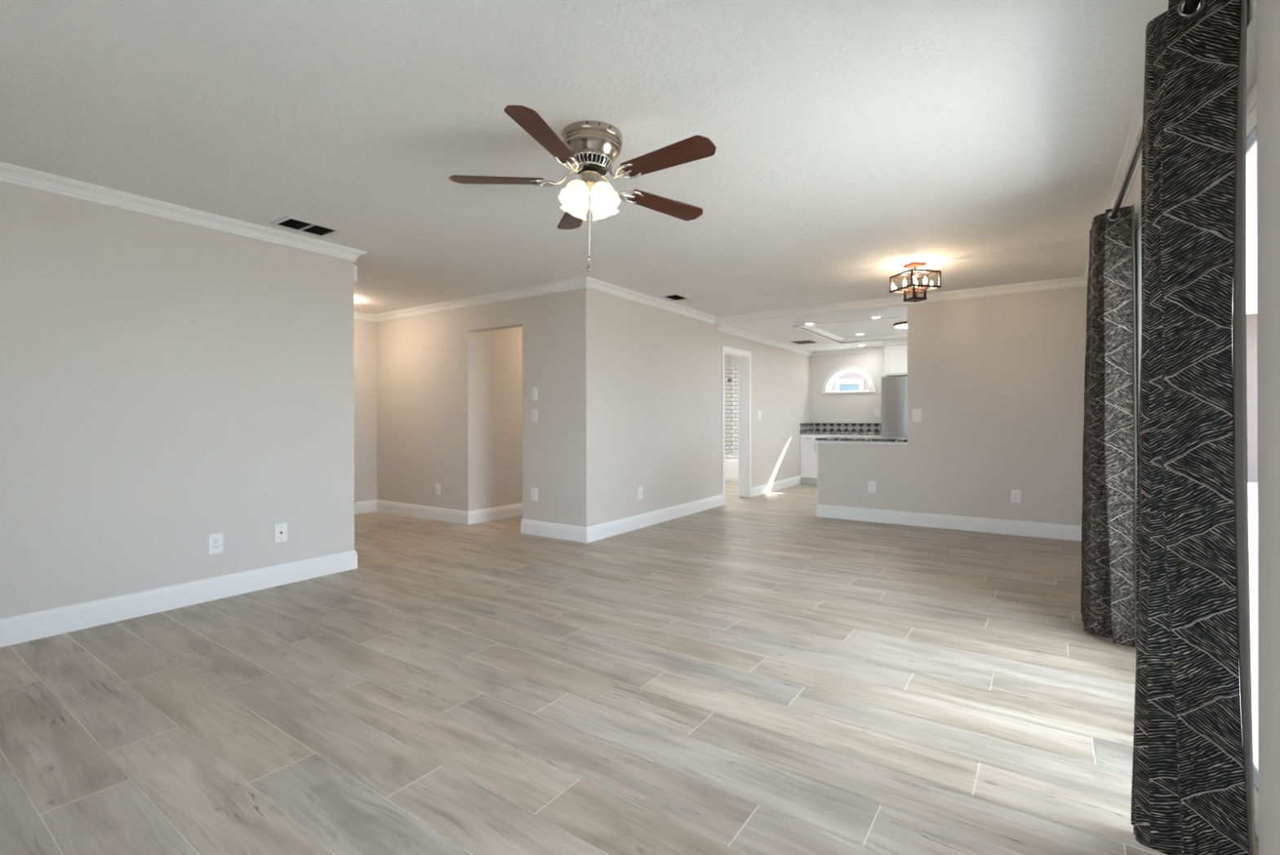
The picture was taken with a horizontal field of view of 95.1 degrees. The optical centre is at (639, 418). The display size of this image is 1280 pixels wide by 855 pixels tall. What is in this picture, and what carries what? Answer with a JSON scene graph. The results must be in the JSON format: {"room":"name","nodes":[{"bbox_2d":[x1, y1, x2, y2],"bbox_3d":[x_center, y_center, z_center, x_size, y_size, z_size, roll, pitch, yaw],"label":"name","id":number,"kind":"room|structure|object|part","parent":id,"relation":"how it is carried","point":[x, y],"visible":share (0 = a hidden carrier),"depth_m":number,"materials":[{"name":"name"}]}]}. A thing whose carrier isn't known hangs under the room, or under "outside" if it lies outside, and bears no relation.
{"room":"empty living room","nodes":[
{"label":"empty living room","id":0,"kind":"room"},
{"bbox_2d":[0,181,354,618],"bbox_3d":[-3.287,-0.063,3.017,0.120,2.440,3.678,0,0,34],"label":"wall","id":1,"kind":"structure","parent":0,"point":[166,385],"depth_m":3.49,"materials":[{"name":"paint"}]},
{"bbox_2d":[0,549,357,647],"bbox_3d":[-3.280,1.086,3.024,0.152,0.141,3.694,0,0,34],"label":"baseboard","id":2,"kind":"structure","parent":1,"relation":"attached to","point":[18,628],"depth_m":3.50,"materials":[{"name":"white wood"}]},
{"bbox_2d":[208,532,222,554],"bbox_3d":[-2.712,0.800,3.741,0.010,0.126,0.080,0,0,34],"label":"wall outlet","id":3,"kind":"object","parent":1,"relation":"attached to","point":[215,540],"visible":1,"depth_m":3.74,"materials":[{"name":"white plastic"}]},
{"bbox_2d":[213,537,218,549],"bbox_3d":[-2.710,0.800,3.740,0.004,0.068,0.034,0,0,34],"label":"receptacle","id":4,"kind":"object","parent":3,"relation":"attached to","point":[215,540],"depth_m":3.74,"materials":[{"name":"white plastic"}]},
{"bbox_2d":[274,522,287,542],"bbox_3d":[-2.490,0.795,4.062,0.016,0.126,0.080,0,0,34],"label":"cable plate","id":5,"kind":"object","parent":1,"relation":"attached to","point":[281,530],"visible":1,"depth_m":4.06,"materials":[{"name":"white plastic"}]},
{"bbox_2d":[353,264,357,281],"bbox_3d":[-2.232,-1.121,4.540,0.090,0.124,0.031,0,0,34],"label":"door chime","id":6,"kind":"object","parent":1,"relation":"attached to","point":[355,273],"visible":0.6,"depth_m":4.51,"materials":[{"name":"white plastic"}]},
{"bbox_2d":[0,2,1199,324],"bbox_3d":[-1.089,-1.249,4.128,7.258,0.080,7.994,0,0,34],"label":"crown molding","id":7,"kind":"structure","parent":1,"relation":"attached to","point":[1137,121],"depth_m":4.35,"materials":[{"name":"white wood"}]},
{"bbox_2d":[353,319,377,502],"bbox_3d":[-4.832,-0.059,5.183,0.120,2.440,5.514,0,0,34],"label":"wall","id":8,"kind":"structure","parent":0,"point":[364,331],"depth_m":7.20,"materials":[{"name":"paint"}]},
{"bbox_2d":[376,287,595,527],"bbox_3d":[-1.863,-0.067,6.422,3.389,2.440,0.120,0,0,34],"label":"wall","id":9,"kind":"structure","parent":0,"point":[426,364],"depth_m":6.36,"materials":[{"name":"paint"}]},
{"bbox_2d":[435,483,440,494],"bbox_3d":[-2.291,0.803,6.637,0.080,0.126,0.010,0,0,34],"label":"wall outlet","id":10,"kind":"object","parent":9,"relation":"attached to","point":[437,485],"visible":1,"depth_m":6.63,"materials":[{"name":"white plastic"}]},
{"bbox_2d":[531,487,537,500],"bbox_3d":[-1.046,0.748,5.787,0.080,0.126,0.010,0,0,34],"label":"wall outlet","id":11,"kind":"object","parent":9,"relation":"attached to","point":[534,490],"visible":1,"depth_m":5.78,"materials":[{"name":"white plastic"}]},
{"bbox_2d":[532,408,537,422],"bbox_3d":[-1.040,-0.028,5.780,0.080,0.126,0.012,0,0,34],"label":"light switch","id":12,"kind":"object","parent":9,"relation":"attached to","point":[535,411],"visible":1,"depth_m":5.78,"materials":[{"name":"white plastic"}]},
{"bbox_2d":[532,386,537,399],"bbox_3d":[-1.039,-0.242,5.779,0.080,0.126,0.012,0,0,34],"label":"light switch","id":13,"kind":"object","parent":9,"relation":"attached to","point":[535,390],"visible":1,"depth_m":5.77,"materials":[{"name":"white plastic"}]},
{"bbox_2d":[476,326,522,510],"bbox_3d":[-1.173,-0.069,7.480,0.120,2.440,2.406,0,0,34],"label":"wall","id":14,"kind":"structure","parent":0,"point":[499,352],"depth_m":6.71,"materials":[{"name":"paint"}]},
{"bbox_2d":[354,499,522,524],"bbox_3d":[-3.415,1.087,5.602,1.744,0.141,7.800,0,0,34],"label":"baseboard","id":15,"kind":"structure","parent":14,"relation":"attached to","point":[467,517],"depth_m":6.77,"materials":[{"name":"white wood"}]},
{"bbox_2d":[0,0,1168,316],"bbox_3d":[0.054,-1.352,5.778,7.528,0.120,12.250,0,0,34],"label":"ceiling","id":16,"kind":"structure","parent":0,"point":[980,143],"depth_m":2.58,"materials":[{"name":"white paint"}]},
{"bbox_2d":[269,215,342,237],"bbox_3d":[-2.238,-1.282,3.928,0.258,0.008,0.352,0,0,34],"label":"ceiling vent","id":17,"kind":"object","parent":16,"relation":"in","point":[288,222],"visible":1,"depth_m":3.92,"materials":[{"name":"metal"}]},
{"bbox_2d":[448,105,716,271],"bbox_3d":[-0.184,-0.985,2.637,1.182,0.637,1.238,0,0,38],"label":"ceiling fan","id":18,"kind":"object","parent":16,"relation":"hanging from","point":[589,149],"visible":1,"depth_m":2.58,"materials":[{"name":"brown wood"}]},
{"bbox_3d":[-0.650,-1.090,2.683,0.440,0.006,0.132,2,9,2],"label":"fan blade","id":19,"kind":"part","parent":18,"relation":"part of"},
{"bbox_3d":[-0.369,-1.093,2.270,0.132,0.006,0.440,12,2,20],"label":"fan blade","id":20,"kind":"part","parent":18,"relation":"part of","materials":[{"name":"brown wood"}]},
{"bbox_3d":[-0.292,-0.994,2.595,0.128,0.141,0.140,1,-2,34],"label":"lamp shade","id":21,"kind":"part","parent":18,"relation":"part of","materials":[{"name":"beige glass"}]},
{"bbox_3d":[-0.345,-1.067,3.077,0.132,0.006,0.440,-8,1,-16],"label":"fan blade","id":22,"kind":"part","parent":18,"relation":"part of","materials":[{"name":"brown wood"}]},
{"bbox_3d":[-0.301,-0.990,2.730,0.140,0.141,0.128,1,-2,34],"label":"lamp shade","id":23,"kind":"part","parent":18,"relation":"part of","materials":[{"name":"beige glass"}]},
{"bbox_3d":[-0.283,-1.003,2.603,0.051,0.064,0.051,0,0,-2],"label":"light bulb","id":24,"kind":"part","parent":18,"relation":"part of","materials":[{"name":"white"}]},
{"bbox_3d":[-0.233,-0.703,2.658,0.020,0.074,0.020,1,-2,34],"label":"chain knob","id":25,"kind":"part","parent":18,"relation":"part of","materials":[{"name":"silver metal"}]},
{"bbox_3d":[-0.228,-0.878,2.663,0.005,0.277,0.005,1,-2,34],"label":"pull chain","id":26,"kind":"part","parent":18,"relation":"part of","materials":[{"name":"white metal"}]},
{"bbox_3d":[-0.165,-0.999,2.612,0.052,0.064,0.050,0,0,8],"label":"light bulb","id":27,"kind":"part","parent":18,"relation":"part of","materials":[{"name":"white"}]},
{"bbox_3d":[-0.166,-0.985,2.739,0.128,0.141,0.140,1,-2,34],"label":"lamp shade","id":28,"kind":"part","parent":18,"relation":"part of","materials":[{"name":"beige glass"}]},
{"bbox_3d":[-0.157,-0.989,2.604,0.140,0.141,0.128,1,-2,34],"label":"lamp shade","id":29,"kind":"part","parent":18,"relation":"part of","materials":[{"name":"beige glass"}]},
{"bbox_3d":[0.125,-1.056,2.908,0.440,0.006,0.132,3,-12,-34],"label":"fan blade","id":30,"kind":"part","parent":18,"relation":"part of","materials":[{"name":"brown wood"}]},
{"bbox_3d":[0.110,-1.072,2.409,0.440,0.006,0.132,1,-12,38],"label":"fan blade","id":31,"kind":"part","parent":18,"relation":"part of","materials":[{"name":"brown wood"}]},
{"bbox_2d":[659,293,691,301],"bbox_3d":[0.380,-1.289,6.242,0.225,0.008,0.300,0,0,34],"label":"ceiling vent","id":32,"kind":"object","parent":16,"relation":"in","point":[674,297],"visible":1,"depth_m":6.23,"materials":[{"name":"metal"}]},
{"bbox_2d":[889,262,941,302],"bbox_3d":[2.315,-1.139,4.927,0.278,0.318,0.278,0,0,-13],"label":"flush light","id":33,"kind":"object","parent":16,"relation":"attached to","point":[915,285],"visible":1,"depth_m":4.90,"materials":[{"name":"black metal"}]},
{"bbox_2d":[902,279,911,291],"bbox_3d":[2.275,-1.132,4.950,0.093,0.106,0.029,0,0,34],"label":"bulb","id":34,"kind":"object","parent":33,"relation":"attached to","point":[904,282],"depth_m":4.96,"materials":[{"name":"white glass"}]},
{"bbox_3d":[2.315,-1.147,4.927,0.278,0.137,0.278,0,0,-13],"label":"frame","id":35,"kind":"part","parent":33,"relation":"part of","materials":[{"name":"brown metal"}]},
{"bbox_2d":[916,276,927,289],"bbox_3d":[2.355,-1.133,4.904,0.093,0.106,0.029,0,0,34],"label":"bulb","id":36,"kind":"object","parent":33,"relation":"attached to","point":[925,280],"depth_m":4.88,"materials":[{"name":"white glass"}]},
{"bbox_2d":[0,480,1258,854],"bbox_3d":[0.004,1.148,5.690,7.393,0.001,11.900,0,0,34],"label":"floor","id":37,"kind":"structure","parent":0,"point":[56,761],"depth_m":2.33,"materials":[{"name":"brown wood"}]},
{"bbox_2d":[724,453,738,482],"bbox_3d":[2.123,0.910,10.725,1.370,0.465,0.852,0,0,34],"label":"bathtub","id":38,"kind":"object","parent":37,"relation":"on","point":[731,460],"visible":0.16,"depth_m":10.54,"materials":[{"name":"white ceramic"}]},
{"bbox_3d":[1.888,0.923,10.381,1.210,0.320,0.007,0,0,34],"label":"apron panel","id":39,"kind":"part","parent":38,"relation":"part of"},
{"bbox_2d":[800,433,817,484],"bbox_3d":[3.087,0.706,10.392,0.300,0.868,0.608,0,0,34],"label":"base cabinet","id":40,"kind":"object","parent":37,"relation":"on","point":[808,442],"visible":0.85,"depth_m":10.18,"materials":[{"name":"white wood"}]},
{"bbox_3d":[2.939,0.345,10.176,0.297,0.134,0.018,0,0,34],"label":"drawer","id":41,"kind":"part","parent":40,"relation":"part of","materials":[{"name":"white wood"}]},
{"bbox_3d":[2.940,0.725,10.176,0.297,0.611,0.018,0,0,34],"label":"cabinet door","id":42,"kind":"part","parent":40,"relation":"part of","materials":[{"name":"white wood"}]},
{"bbox_2d":[800,431,881,435],"bbox_3d":[3.533,0.248,10.097,1.373,0.040,0.592,0,0,34],"label":"countertop","id":43,"kind":"structure","parent":40,"relation":"on","point":[801,432],"depth_m":9.94,"materials":[{"name":"grey stone"}]},
{"bbox_2d":[817,434,849,437],"bbox_3d":[3.432,0.705,10.157,0.535,0.868,0.608,0,0,34],"label":"base cabinet","id":44,"kind":"object","parent":37,"relation":"on","point":[818,435],"visible":0.09,"depth_m":9.94,"materials":[{"name":"white wood"}]},
{"bbox_2d":[849,434,881,436],"bbox_3d":[3.874,0.704,9.855,0.535,0.868,0.608,0,0,34],"label":"base cabinet","id":45,"kind":"object","parent":37,"relation":"on","point":[851,435],"visible":0.03,"depth_m":9.64,"materials":[{"name":"white wood"}]},
{"bbox_3d":[3.725,0.343,9.639,0.532,0.134,0.018,0,0,34],"label":"drawer","id":46,"kind":"part","parent":45,"relation":"part of","materials":[{"name":"white wood"}]},
{"bbox_2d":[881,376,907,437],"bbox_3d":[4.402,0.231,9.307,0.906,1.770,0.863,0,0,34],"label":"refrigerator","id":47,"kind":"object","parent":37,"relation":"on","point":[894,388],"visible":0.07,"depth_m":9.13,"materials":[{"name":"silver metal"}]},
{"bbox_2d":[0,484,1258,854],"bbox_3d":[0.039,1.208,5.793,7.473,0.119,12.250,0,0,34],"label":"grout lines","id":48,"kind":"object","parent":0,"point":[105,751],"depth_m":2.36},
{"bbox_2d":[594,289,810,524],"bbox_3d":[1.293,-0.075,8.164,0.140,2.440,6.316,0,0,34],"label":"wall","id":49,"kind":"structure","parent":0,"point":[658,371],"depth_m":6.70,"materials":[{"name":"paint"}]},
{"bbox_2d":[520,494,723,542],"bbox_3d":[-0.054,1.078,6.798,0.862,0.141,2.809,0,0,34],"label":"baseboard","id":50,"kind":"structure","parent":49,"relation":"attached to","point":[564,531],"depth_m":5.83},
{"bbox_2d":[637,486,642,499],"bbox_3d":[0.004,0.785,6.139,0.010,0.126,0.080,0,0,34],"label":"wall outlet","id":51,"kind":"object","parent":49,"relation":"attached to","point":[639,489],"visible":1,"depth_m":6.13,"materials":[{"name":"white plastic"}]},
{"bbox_2d":[724,351,748,497],"bbox_3d":[1.281,0.122,8.145,0.140,2.044,0.810,0,0,34],"label":"door frame","id":52,"kind":"structure","parent":49,"relation":"attached to","point":[743,359],"depth_m":8.45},
{"bbox_2d":[721,345,751,504],"bbox_3d":[1.280,0.092,8.145,0.176,2.104,0.924,0,0,34],"label":"doorway","id":53,"kind":"structure","parent":49,"relation":"in","point":[724,348],"depth_m":7.94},
{"bbox_2d":[757,410,760,418],"bbox_3d":[1.789,-0.049,8.756,0.012,0.126,0.128,0,0,34],"label":"light switch","id":54,"kind":"object","parent":49,"relation":"attached to","point":[758,411],"visible":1,"depth_m":8.74,"materials":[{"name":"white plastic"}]},
{"bbox_2d":[751,475,801,497],"bbox_3d":[2.213,1.071,9.369,0.016,0.141,2.147,0,0,34],"label":"baseboard","id":55,"kind":"structure","parent":49,"relation":"attached to","point":[777,485],"depth_m":9.26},
{"bbox_2d":[715,324,884,355],"bbox_3d":[3.653,-1.182,8.070,3.869,0.080,3.806,0,0,34],"label":"crown molding","id":56,"kind":"structure","parent":49,"relation":"attached to","point":[719,327],"depth_m":9.66,"materials":[{"name":"white wood"}]},
{"bbox_2d":[724,354,730,366],"bbox_3d":[0.719,-0.074,10.012,0.100,2.440,3.910,0,0,34],"label":"wall","id":57,"kind":"structure","parent":0,"point":[727,357],"depth_m":11.37,"materials":[{"name":"paint"}]},
{"bbox_2d":[730,355,737,366],"bbox_3d":[2.402,-0.079,11.151,1.396,2.440,0.130,0,0,34],"label":"wall","id":58,"kind":"structure","parent":0,"point":[734,360],"depth_m":11.45,"materials":[{"name":"paint"}]},
{"bbox_2d":[724,365,738,453],"bbox_3d":[2.125,-0.133,10.739,1.389,1.750,0.855,0,0,34],"label":"shower tile","id":59,"kind":"structure","parent":58,"relation":"attached to","point":[731,388],"depth_m":11.41,"materials":[{"name":"white tile"}]},
{"bbox_2d":[715,304,907,351],"bbox_3d":[3.644,-1.261,8.058,3.869,0.078,3.836,0,0,34],"label":"ceiling","id":60,"kind":"structure","parent":0,"point":[780,329],"depth_m":8.04,"materials":[{"name":"white paint"}]},
{"bbox_2d":[790,339,817,344],"bbox_3d":[2.620,-1.215,9.342,0.335,0.008,0.370,0,0,34],"label":"ceiling vent","id":61,"kind":"object","parent":60,"relation":"in","point":[809,341],"visible":1,"depth_m":9.35,"materials":[{"name":"white metal"}]},
{"bbox_2d":[804,322,814,324],"bbox_3d":[2.178,-1.215,7.519,0.140,0.006,0.140,0,0,34],"label":"recessed light","id":62,"kind":"object","parent":60,"relation":"in","point":[806,323],"visible":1,"depth_m":7.52,"materials":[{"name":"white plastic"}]},
{"bbox_2d":[793,315,907,344],"bbox_3d":[3.543,-1.251,8.034,2.160,0.082,2.190,0,0,34],"label":"trim","id":63,"kind":"structure","parent":60,"relation":"attached to","point":[796,326],"depth_m":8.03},
{"bbox_2d":[870,315,881,318],"bbox_3d":[2.848,-1.217,7.062,0.140,0.006,0.140,0,0,34],"label":"recessed light","id":64,"kind":"object","parent":60,"relation":"in","point":[874,317],"visible":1,"depth_m":7.04,"materials":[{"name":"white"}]},
{"bbox_2d":[893,321,906,328],"bbox_3d":[3.664,-1.266,7.945,0.410,0.047,0.410,0,0,34],"label":"light","id":65,"kind":"object","parent":60,"relation":"attached to","point":[902,324],"visible":0.5,"depth_m":7.90,"materials":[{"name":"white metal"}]},
{"bbox_2d":[894,324,906,328],"bbox_3d":[3.664,-1.251,7.945,0.378,0.016,0.378,0,0,34],"label":"diffuser","id":66,"kind":"object","parent":65,"relation":"attached to","point":[899,326],"depth_m":7.92,"materials":[{"name":"white glass"}]},
{"bbox_2d":[810,351,887,431],"bbox_3d":[4.159,-0.083,10.213,5.755,2.440,0.300,0,0,34],"label":"wall","id":67,"kind":"structure","parent":0,"point":[850,407],"depth_m":10.38,"materials":[{"name":"paint"}]},
{"bbox_2d":[800,422,881,431],"bbox_3d":[3.542,0.157,10.095,1.395,0.141,0.589,0,0,34],"label":"tile backsplash","id":68,"kind":"structure","parent":67,"relation":"attached to","point":[803,426],"depth_m":10.38,"materials":[{"name":"tile"}]},
{"bbox_2d":[821,365,875,393],"bbox_3d":[3.727,-0.689,10.418,0.930,0.488,0.206,0,0,34],"label":"window","id":69,"kind":"structure","parent":67,"relation":"in","point":[850,368],"depth_m":10.40,"materials":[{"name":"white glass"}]},
{"bbox_3d":[3.771,-0.668,10.482,0.784,0.392,0.050,0,0,34],"label":"frame","id":70,"kind":"part","parent":69,"relation":"part of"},
{"bbox_2d":[875,409,879,417],"bbox_3d":[4.090,-0.088,10.073,0.080,0.126,0.010,0,0,34],"label":"wall outlet","id":71,"kind":"object","parent":67,"relation":"attached to","point":[877,411],"visible":1,"depth_m":10.07,"materials":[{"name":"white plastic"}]},
{"bbox_2d":[882,340,907,376],"bbox_3d":[4.473,-0.955,9.414,0.940,0.534,0.657,0,0,34],"label":"upper cabinet","id":72,"kind":"object","parent":67,"relation":"attached to","point":[895,353],"visible":0.29,"depth_m":9.31,"materials":[{"name":"white wood"}]},
{"bbox_3d":[4.454,-1.193,9.386,0.940,0.058,0.590,0,0,34],"label":"crown","id":73,"kind":"part","parent":72,"relation":"part of","materials":[{"name":"white wood"}]},
{"bbox_3d":[4.124,-0.931,9.280,0.421,0.432,0.018,0,0,34],"label":"door","id":74,"kind":"part","parent":72,"relation":"part of","materials":[{"name":"white wood"}]},
{"bbox_2d":[817,285,1087,525],"bbox_3d":[3.150,-0.081,6.148,2.537,2.440,0.120,0,0,34],"label":"wall","id":75,"kind":"structure","parent":0,"point":[997,382],"depth_m":5.86,"materials":[{"name":"paint"}]},
{"bbox_2d":[817,443,817,504],"bbox_3d":[2.103,0.645,6.863,0.005,0.710,0.121,0,0,34],"label":"trim","id":76,"kind":"structure","parent":75,"relation":"attached to","point":[817,443],"depth_m":6.81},
{"bbox_2d":[816,440,907,444],"bbox_3d":[2.496,0.272,6.592,0.978,0.034,0.146,0,0,34],"label":"trim","id":77,"kind":"structure","parent":75,"relation":"on","point":[817,441],"depth_m":6.52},
{"bbox_2d":[815,435,907,441],"bbox_3d":[2.620,0.240,6.783,0.984,0.030,0.641,0,0,34],"label":"countertop","id":78,"kind":"structure","parent":77,"relation":"on","point":[831,437],"depth_m":6.63,"materials":[{"name":"grey stone"}]},
{"bbox_2d":[867,480,875,492],"bbox_3d":[2.565,0.756,6.471,0.080,0.126,0.010,0,0,34],"label":"wall outlet","id":79,"kind":"object","parent":75,"relation":"attached to","point":[871,484],"visible":1,"depth_m":6.47,"materials":[{"name":"white plastic"}]},
{"bbox_2d":[870,483,873,489],"bbox_3d":[2.563,0.756,6.469,0.034,0.068,0.004,0,0,34],"label":"receptacle","id":80,"kind":"object","parent":79,"relation":"attached to","point":[871,484],"depth_m":6.47,"materials":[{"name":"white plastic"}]},
{"bbox_2d":[912,408,921,422],"bbox_3d":[2.941,-0.030,6.211,0.085,0.134,0.012,0,0,34],"label":"light switch","id":81,"kind":"object","parent":75,"relation":"attached to","point":[917,413],"visible":1,"depth_m":6.21,"materials":[{"name":"white plastic"}]},
{"bbox_2d":[816,504,1081,541],"bbox_3d":[2.311,1.071,4.928,2.553,0.141,3.084,0,0,34],"label":"baseboard","id":82,"kind":"structure","parent":75,"relation":"attached to","point":[1046,530],"depth_m":6.00,"materials":[{"name":"white wood"}]},
{"bbox_2d":[1011,488,1021,502],"bbox_3d":[3.672,0.758,5.715,0.080,0.126,0.010,0,0,34],"label":"wall outlet","id":83,"kind":"object","parent":75,"relation":"attached to","point":[1015,494],"visible":1,"depth_m":5.71,"materials":[{"name":"white plastic"}]},
{"bbox_2d":[1013,492,1017,499],"bbox_3d":[3.671,0.758,5.713,0.034,0.068,0.004,0,0,34],"label":"receptacle","id":84,"kind":"object","parent":83,"relation":"attached to","point":[1015,494],"depth_m":5.71,"materials":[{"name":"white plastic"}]},
{"bbox_2d":[1124,0,1279,854],"bbox_3d":[3.139,-0.081,3.748,0.150,2.440,12.130,0,0,34],"label":"wall","id":85,"kind":"structure","parent":0,"point":[1263,16],"depth_m":1.26,"materials":[{"name":"paint"}]},
{"bbox_2d":[1110,0,1200,221],"bbox_3d":[1.873,-1.005,2.133,0.117,0.062,3.038,0,0,34],"label":"curtain rod","id":86,"kind":"object","parent":85,"relation":"attached to","point":[1190,6],"visible":0.24,"depth_m":2.29,"materials":[{"name":"metal"}]},
{"bbox_2d":[1080,204,1136,648],"bbox_3d":[2.478,0.036,3.115,0.207,2.174,0.502,0,0,34],"label":"curtain","id":87,"kind":"object","parent":86,"relation":"hanging from","point":[1108,513],"visible":1,"depth_m":2.94,"materials":[{"name":"black fabric"}]},
{"bbox_2d":[1130,0,1255,854],"bbox_3d":[1.391,0.039,1.484,0.208,2.174,0.222,0,0,34],"label":"curtain","id":88,"kind":"object","parent":86,"relation":"hanging from","point":[1193,786],"visible":1,"depth_m":1.44,"materials":[{"name":"black fabric"}]},
{"bbox_2d":[1231,83,1258,837],"bbox_3d":[2.034,0.113,2.055,0.062,2.060,1.912,0,0,34],"label":"door","id":89,"kind":"structure","parent":85,"relation":"in","point":[1251,126],"depth_m":1.64,"materials":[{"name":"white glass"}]},
{"bbox_3d":[2.296,0.119,2.411,0.026,1.971,0.944,0,0,34],"label":"sliding panel","id":90,"kind":"part","parent":89,"relation":"part of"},
{"bbox_3d":[1.773,0.121,1.698,0.026,1.971,0.944,0,0,34],"label":"sliding panel","id":91,"kind":"part","parent":89,"relation":"part of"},
{"bbox_3d":[2.034,0.113,2.055,0.062,2.060,1.912,0,0,34],"label":"frame","id":92,"kind":"part","parent":89,"relation":"part of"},
{"bbox_2d":[1232,141,1257,314],"bbox_3d":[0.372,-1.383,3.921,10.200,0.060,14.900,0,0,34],"label":"window","id":93,"kind":"structure","parent":0,"point":[1251,156],"depth_m":4.25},
{"bbox_3d":[10.427,1.585,1.967,105.000,0.310,105.000,0,0,34],"label":"lawn","id":94,"kind":"structure","parent":0,"visible":0},
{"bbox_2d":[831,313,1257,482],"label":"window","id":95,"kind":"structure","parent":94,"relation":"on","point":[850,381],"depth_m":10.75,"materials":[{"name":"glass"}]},
{"label":"outside","id":96,"kind":"structure","parent":0,"visible":0},
{"bbox_2d":[1238,482,1258,770],"bbox_3d":[2.259,1.322,3.304,18.000,0.240,24.000,0,0,34],"label":"patio","id":97,"kind":"structure","parent":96,"point":[1252,487],"depth_m":3.76,"materials":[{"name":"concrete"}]}
]}

